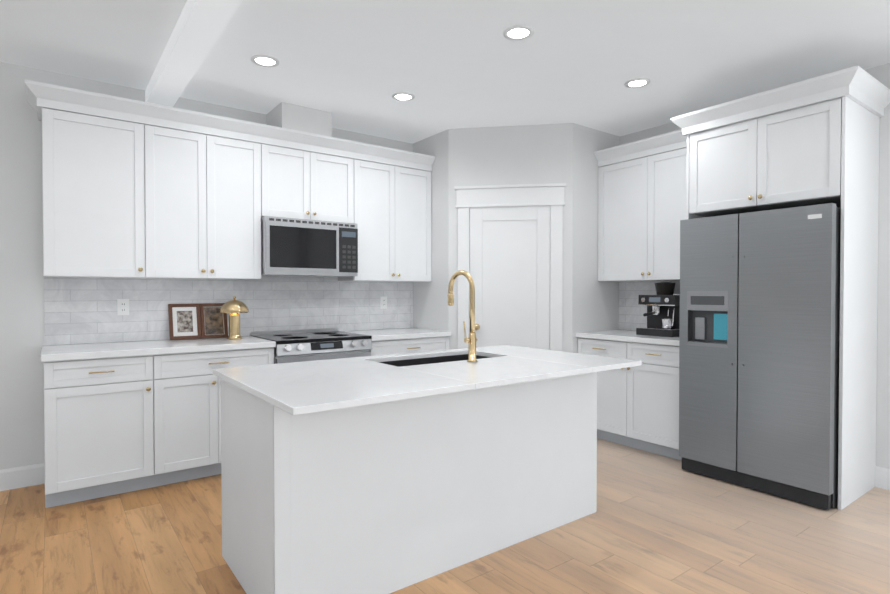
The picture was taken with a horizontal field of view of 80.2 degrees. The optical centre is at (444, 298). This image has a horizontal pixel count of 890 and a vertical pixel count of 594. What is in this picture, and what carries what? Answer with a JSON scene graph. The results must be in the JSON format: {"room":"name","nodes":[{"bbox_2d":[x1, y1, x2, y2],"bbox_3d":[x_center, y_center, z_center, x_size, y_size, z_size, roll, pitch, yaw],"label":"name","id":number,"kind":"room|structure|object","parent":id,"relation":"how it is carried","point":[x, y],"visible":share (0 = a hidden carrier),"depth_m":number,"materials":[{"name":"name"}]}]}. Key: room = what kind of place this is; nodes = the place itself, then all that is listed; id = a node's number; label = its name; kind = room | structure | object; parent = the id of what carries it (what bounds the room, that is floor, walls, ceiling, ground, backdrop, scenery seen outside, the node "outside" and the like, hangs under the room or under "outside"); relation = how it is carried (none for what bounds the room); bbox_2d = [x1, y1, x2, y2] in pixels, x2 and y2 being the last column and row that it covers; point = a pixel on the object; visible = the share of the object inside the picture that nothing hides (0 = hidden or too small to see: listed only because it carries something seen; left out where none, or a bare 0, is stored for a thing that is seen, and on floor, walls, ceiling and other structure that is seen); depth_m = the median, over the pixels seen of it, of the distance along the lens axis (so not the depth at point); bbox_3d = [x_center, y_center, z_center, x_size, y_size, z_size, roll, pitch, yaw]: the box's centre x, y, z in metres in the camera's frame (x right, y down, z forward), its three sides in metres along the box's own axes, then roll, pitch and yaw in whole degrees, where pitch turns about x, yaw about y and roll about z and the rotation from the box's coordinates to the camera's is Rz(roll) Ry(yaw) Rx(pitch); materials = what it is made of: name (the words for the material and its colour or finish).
{"room":"kitchen","nodes":[
{"label":"kitchen","id":0,"kind":"room"},
{"bbox_2d":[0,438,889,593],"bbox_3d":[-0.130,1.293,0.925,7.960,0.060,7.400,-1,1,-37],"label":"floor","id":1,"kind":"structure","parent":0,"point":[657,524],"depth_m":2.65,"materials":[{"name":"brown wood"}]},
{"bbox_2d":[43,354,166,507],"bbox_3d":[-2.234,0.791,3.458,0.614,0.876,0.608,-1,1,-37],"label":"base cabinet","id":2,"kind":"object","parent":1,"relation":"on","point":[115,425],"depth_m":3.21,"materials":[{"name":"white wood"}]},
{"bbox_2d":[41,328,450,361],"bbox_3d":[-1.307,0.323,4.125,2.930,0.040,0.634,-1,1,-37],"label":"countertop","id":3,"kind":"structure","parent":2,"relation":"on","point":[91,351],"depth_m":3.58,"materials":[{"name":"white stone"}]},
{"bbox_2d":[168,303,227,339],"bbox_3d":[-1.876,0.170,4.028,0.408,0.266,0.076,-1,1,-37],"label":"picture frames","id":4,"kind":"object","parent":3,"relation":"on","point":[198,321],"visible":0.9,"depth_m":4.02,"materials":[{"name":"brown wood"}]},
{"bbox_2d":[220,296,248,338],"bbox_3d":[-1.599,0.142,4.017,0.215,0.322,0.215,-1,1,-37],"label":"table lamp","id":5,"kind":"object","parent":3,"relation":"on","point":[234,307],"visible":1,"depth_m":3.98,"materials":[{"name":"gold metal"}]},
{"bbox_2d":[167,347,273,483],"bbox_3d":[-1.747,0.786,3.820,0.832,0.876,0.608,-1,1,-37],"label":"base cabinet","id":6,"kind":"object","parent":1,"relation":"on","point":[193,390],"depth_m":3.53,"materials":[{"name":"white wood"}]},
{"bbox_2d":[251,328,371,363],"bbox_3d":[-1.065,0.743,4.253,0.768,0.950,0.691,-1,1,-37],"label":"range","id":7,"kind":"object","parent":1,"relation":"on","point":[301,345],"visible":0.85,"depth_m":4.08,"materials":[{"name":"silver metal"}]},
{"bbox_2d":[220,373,596,593],"bbox_3d":[-0.100,0.799,2.795,1.874,0.878,0.764,-1,1,-37],"label":"kitchen island","id":8,"kind":"object","parent":1,"relation":"on","point":[384,474],"depth_m":2.30,"materials":[{"name":"white wood"}]},
{"bbox_2d":[213,357,476,416],"bbox_3d":[-0.498,0.353,2.346,0.759,0.026,1.060,-1,1,-37],"label":"island countertop","id":9,"kind":"structure","parent":8,"relation":"on","point":[297,389],"depth_m":2.14,"materials":[{"name":"white stone"}]},
{"bbox_2d":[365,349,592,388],"bbox_3d":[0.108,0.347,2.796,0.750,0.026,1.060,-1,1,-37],"label":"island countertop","id":10,"kind":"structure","parent":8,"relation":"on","point":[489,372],"depth_m":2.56,"materials":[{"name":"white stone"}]},
{"bbox_2d":[448,270,477,361],"bbox_3d":[0.080,0.088,2.865,0.090,0.488,0.236,-1,1,-37],"label":"faucet","id":11,"kind":"object","parent":10,"relation":"on","point":[471,339],"visible":1,"depth_m":2.79,"materials":[{"name":"gold metal"}]},
{"bbox_2d":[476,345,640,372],"bbox_3d":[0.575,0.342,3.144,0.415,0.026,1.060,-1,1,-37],"label":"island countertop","id":12,"kind":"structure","parent":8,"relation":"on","point":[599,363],"depth_m":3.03,"materials":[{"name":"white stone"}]},
{"bbox_2d":[381,353,492,364],"bbox_3d":[-0.038,0.460,2.994,0.774,0.229,0.394,-1,1,-37],"label":"sink","id":13,"kind":"object","parent":12,"relation":"in","point":[428,357],"depth_m":3.18,"materials":[{"name":"black metal"}]},
{"bbox_2d":[369,336,448,355],"bbox_3d":[-0.463,0.773,4.775,0.808,0.876,0.608,-1,1,-37],"label":"base cabinet","id":14,"kind":"object","parent":1,"relation":"on","point":[398,346],"depth_m":4.51,"materials":[{"name":"white wood"}]},
{"bbox_2d":[578,337,681,460],"bbox_3d":[1.693,0.778,4.429,0.641,0.875,0.998,-1,1,-37],"label":"base cabinet","id":15,"kind":"object","parent":1,"relation":"on","point":[637,407],"visible":0.54,"depth_m":4.17,"materials":[{"name":"white wood"}]},
{"bbox_2d":[576,330,678,345],"bbox_3d":[1.696,0.319,4.424,0.634,0.040,0.998,-1,1,-37],"label":"countertop","id":16,"kind":"structure","parent":15,"relation":"on","point":[625,335],"depth_m":4.30,"materials":[{"name":"white stone"}]},
{"bbox_2d":[636,282,679,336],"bbox_3d":[1.792,0.080,4.344,0.416,0.438,0.320,-1,1,-37],"label":"coffee machine","id":17,"kind":"object","parent":16,"relation":"on","point":[662,314],"visible":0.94,"depth_m":4.31,"materials":[{"name":"black plastic"}]},
{"bbox_2d":[679,203,840,509],"bbox_3d":[2.221,0.331,3.598,0.742,1.768,0.907,-1,1,-37],"label":"fridge","id":18,"kind":"object","parent":1,"relation":"on","point":[759,350],"visible":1,"depth_m":3.30,"materials":[{"name":"silver metal"}]},
{"bbox_2d":[671,65,889,509],"bbox_3d":[2.250,-0.041,3.614,0.706,2.535,1.111,-1,1,-37],"label":"surround","id":19,"kind":"object","parent":1,"relation":"on","point":[812,141],"visible":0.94,"depth_m":3.28,"materials":[{"name":"white wood"}]},
{"bbox_2d":[0,62,889,469],"bbox_3d":[-0.130,-0.107,0.906,7.960,2.740,7.400,-1,1,-37],"label":"wall","id":20,"kind":"structure","parent":0,"point":[522,154],"depth_m":4.13,"materials":[{"name":"paint"}]},
{"bbox_2d":[0,463,44,490],"bbox_3d":[-4.011,1.174,2.513,3.364,0.135,0.014,-1,1,-37],"label":"baseboard","id":21,"kind":"structure","parent":20,"relation":"attached to","point":[21,477],"depth_m":3.44,"materials":[{"name":"white wood"}]},
{"bbox_2d":[37,99,156,278],"bbox_3d":[-2.320,-0.678,3.549,0.608,1.069,0.328,-1,1,-37],"label":"upper cabinet","id":22,"kind":"object","parent":20,"relation":"attached to","point":[136,189],"depth_m":3.41,"materials":[{"name":"white wood"}]},
{"bbox_2d":[157,119,272,279],"bbox_3d":[-1.810,-0.683,3.928,0.896,1.069,0.328,-1,1,-37],"label":"upper cabinet","id":23,"kind":"object","parent":20,"relation":"attached to","point":[215,186],"depth_m":3.81,"materials":[{"name":"white wood"}]},
{"bbox_2d":[44,276,412,345],"bbox_3d":[-1.489,0.047,4.377,2.919,0.502,0.010,-1,1,-37],"label":"tile backsplash","id":24,"kind":"structure","parent":20,"relation":"attached to","point":[80,310],"depth_m":4.16,"materials":[{"name":"tile"}]},
{"bbox_2d":[117,299,128,314],"bbox_3d":[-2.293,0.059,3.767,0.072,0.116,0.007,-1,1,-37],"label":"electrical outlet plate","id":25,"kind":"object","parent":24,"relation":"attached to","point":[122,306],"depth_m":3.76,"materials":[{"name":"white plastic"}]},
{"bbox_2d":[380,297,386,308],"bbox_3d":[-0.584,0.037,5.038,0.072,0.116,0.007,-1,1,-37],"label":"electrical outlet plate","id":26,"kind":"object","parent":24,"relation":"attached to","point":[383,300],"depth_m":5.03,"materials":[{"name":"white plastic"}]},
{"bbox_2d":[273,139,356,223],"bbox_3d":[-1.184,-0.929,4.391,0.780,0.589,0.328,-1,1,-37],"label":"upper cabinet","id":27,"kind":"object","parent":20,"relation":"attached to","point":[310,182],"depth_m":4.28,"materials":[{"name":"white wood"}]},
{"bbox_2d":[266,102,331,136],"bbox_3d":[-1.202,-1.422,4.346,0.414,0.202,0.368,-1,1,-37],"label":"enclosure","id":28,"kind":"object","parent":27,"relation":"on","point":[297,117],"visible":0.64,"depth_m":4.19,"materials":[{"name":"paint"}]},
{"bbox_2d":[261,216,357,276],"bbox_3d":[-1.155,-0.409,4.359,0.772,0.441,0.403,-1,1,-37],"label":"microwave","id":29,"kind":"object","parent":27,"relation":"attached to","point":[302,247],"visible":1,"depth_m":4.17,"materials":[{"name":"silver metal"}]},
{"bbox_2d":[338,155,431,281],"bbox_3d":[-0.570,-0.696,4.850,0.866,1.069,0.328,-1,1,-37],"label":"upper cabinet","id":30,"kind":"object","parent":20,"relation":"attached to","point":[394,195],"depth_m":4.73,"materials":[{"name":"white wood"}]},
{"bbox_2d":[454,183,565,350],"bbox_3d":[0.569,0.104,4.675,0.709,2.215,0.722,-1,1,-37],"label":"pantry door","id":31,"kind":"structure","parent":20,"relation":"in","point":[510,249],"depth_m":4.68,"materials":[{"name":"white wood"}]},
{"bbox_2d":[594,129,686,281],"bbox_3d":[1.796,-0.738,4.484,0.386,1.165,0.998,-1,1,-37],"label":"upper cabinet","id":32,"kind":"object","parent":20,"relation":"attached to","point":[641,198],"visible":0.75,"depth_m":4.44,"materials":[{"name":"white wood"}]},
{"bbox_2d":[619,281,679,329],"bbox_3d":[1.947,0.069,4.609,0.010,0.452,0.999,-1,1,-37],"label":"tile backsplash","id":33,"kind":"structure","parent":20,"relation":"attached to","point":[631,317],"depth_m":4.88,"materials":[{"name":"tile"}]},
{"bbox_2d":[875,466,889,489],"bbox_3d":[3.968,1.182,1.901,0.014,0.135,3.873,-1,1,-37],"label":"baseboard","id":34,"kind":"structure","parent":20,"relation":"attached to","point":[882,475],"depth_m":3.42,"materials":[{"name":"white wood"}]},
{"bbox_2d":[0,0,889,143],"bbox_3d":[-0.130,-1.507,0.887,7.960,0.060,7.400,-1,1,-37],"label":"ceiling","id":35,"kind":"structure","parent":0,"point":[353,65],"depth_m":3.25,"materials":[{"name":"paint"}]},
{"bbox_2d":[145,0,241,106],"bbox_3d":[0.035,-1.428,1.009,0.170,0.100,7.198,-1,1,-37],"label":"ceiling beam","id":36,"kind":"structure","parent":35,"relation":"attached to","point":[198,29],"depth_m":2.96,"materials":[{"name":"paint"}]},
{"bbox_2d":[251,55,278,66],"bbox_3d":[-1.140,-1.506,3.351,0.164,0.008,0.164,0,1,8],"label":"recessed light","id":37,"kind":"object","parent":35,"relation":"in","point":[261,60],"depth_m":3.35,"materials":[{"name":"white"}]},
{"bbox_2d":[392,92,414,100],"bbox_3d":[-0.313,-1.514,3.966,0.164,0.008,0.164,0,1,8],"label":"recessed light","id":38,"kind":"object","parent":35,"relation":"in","point":[400,96],"depth_m":3.96,"materials":[{"name":"white"}]},
{"bbox_2d":[503,25,533,40],"bbox_3d":[0.415,-1.501,2.987,0.164,0.008,0.164,-1,1,-37],"label":"recessed light","id":39,"kind":"object","parent":35,"relation":"in","point":[518,32],"depth_m":2.98,"materials":[{"name":"white"}]},
{"bbox_2d":[625,78,649,87],"bbox_3d":[1.350,-1.511,3.707,0.164,0.008,0.164,-1,1,-37],"label":"recessed light","id":40,"kind":"object","parent":35,"relation":"in","point":[638,82],"depth_m":3.70,"materials":[{"name":"white"}]}
]}

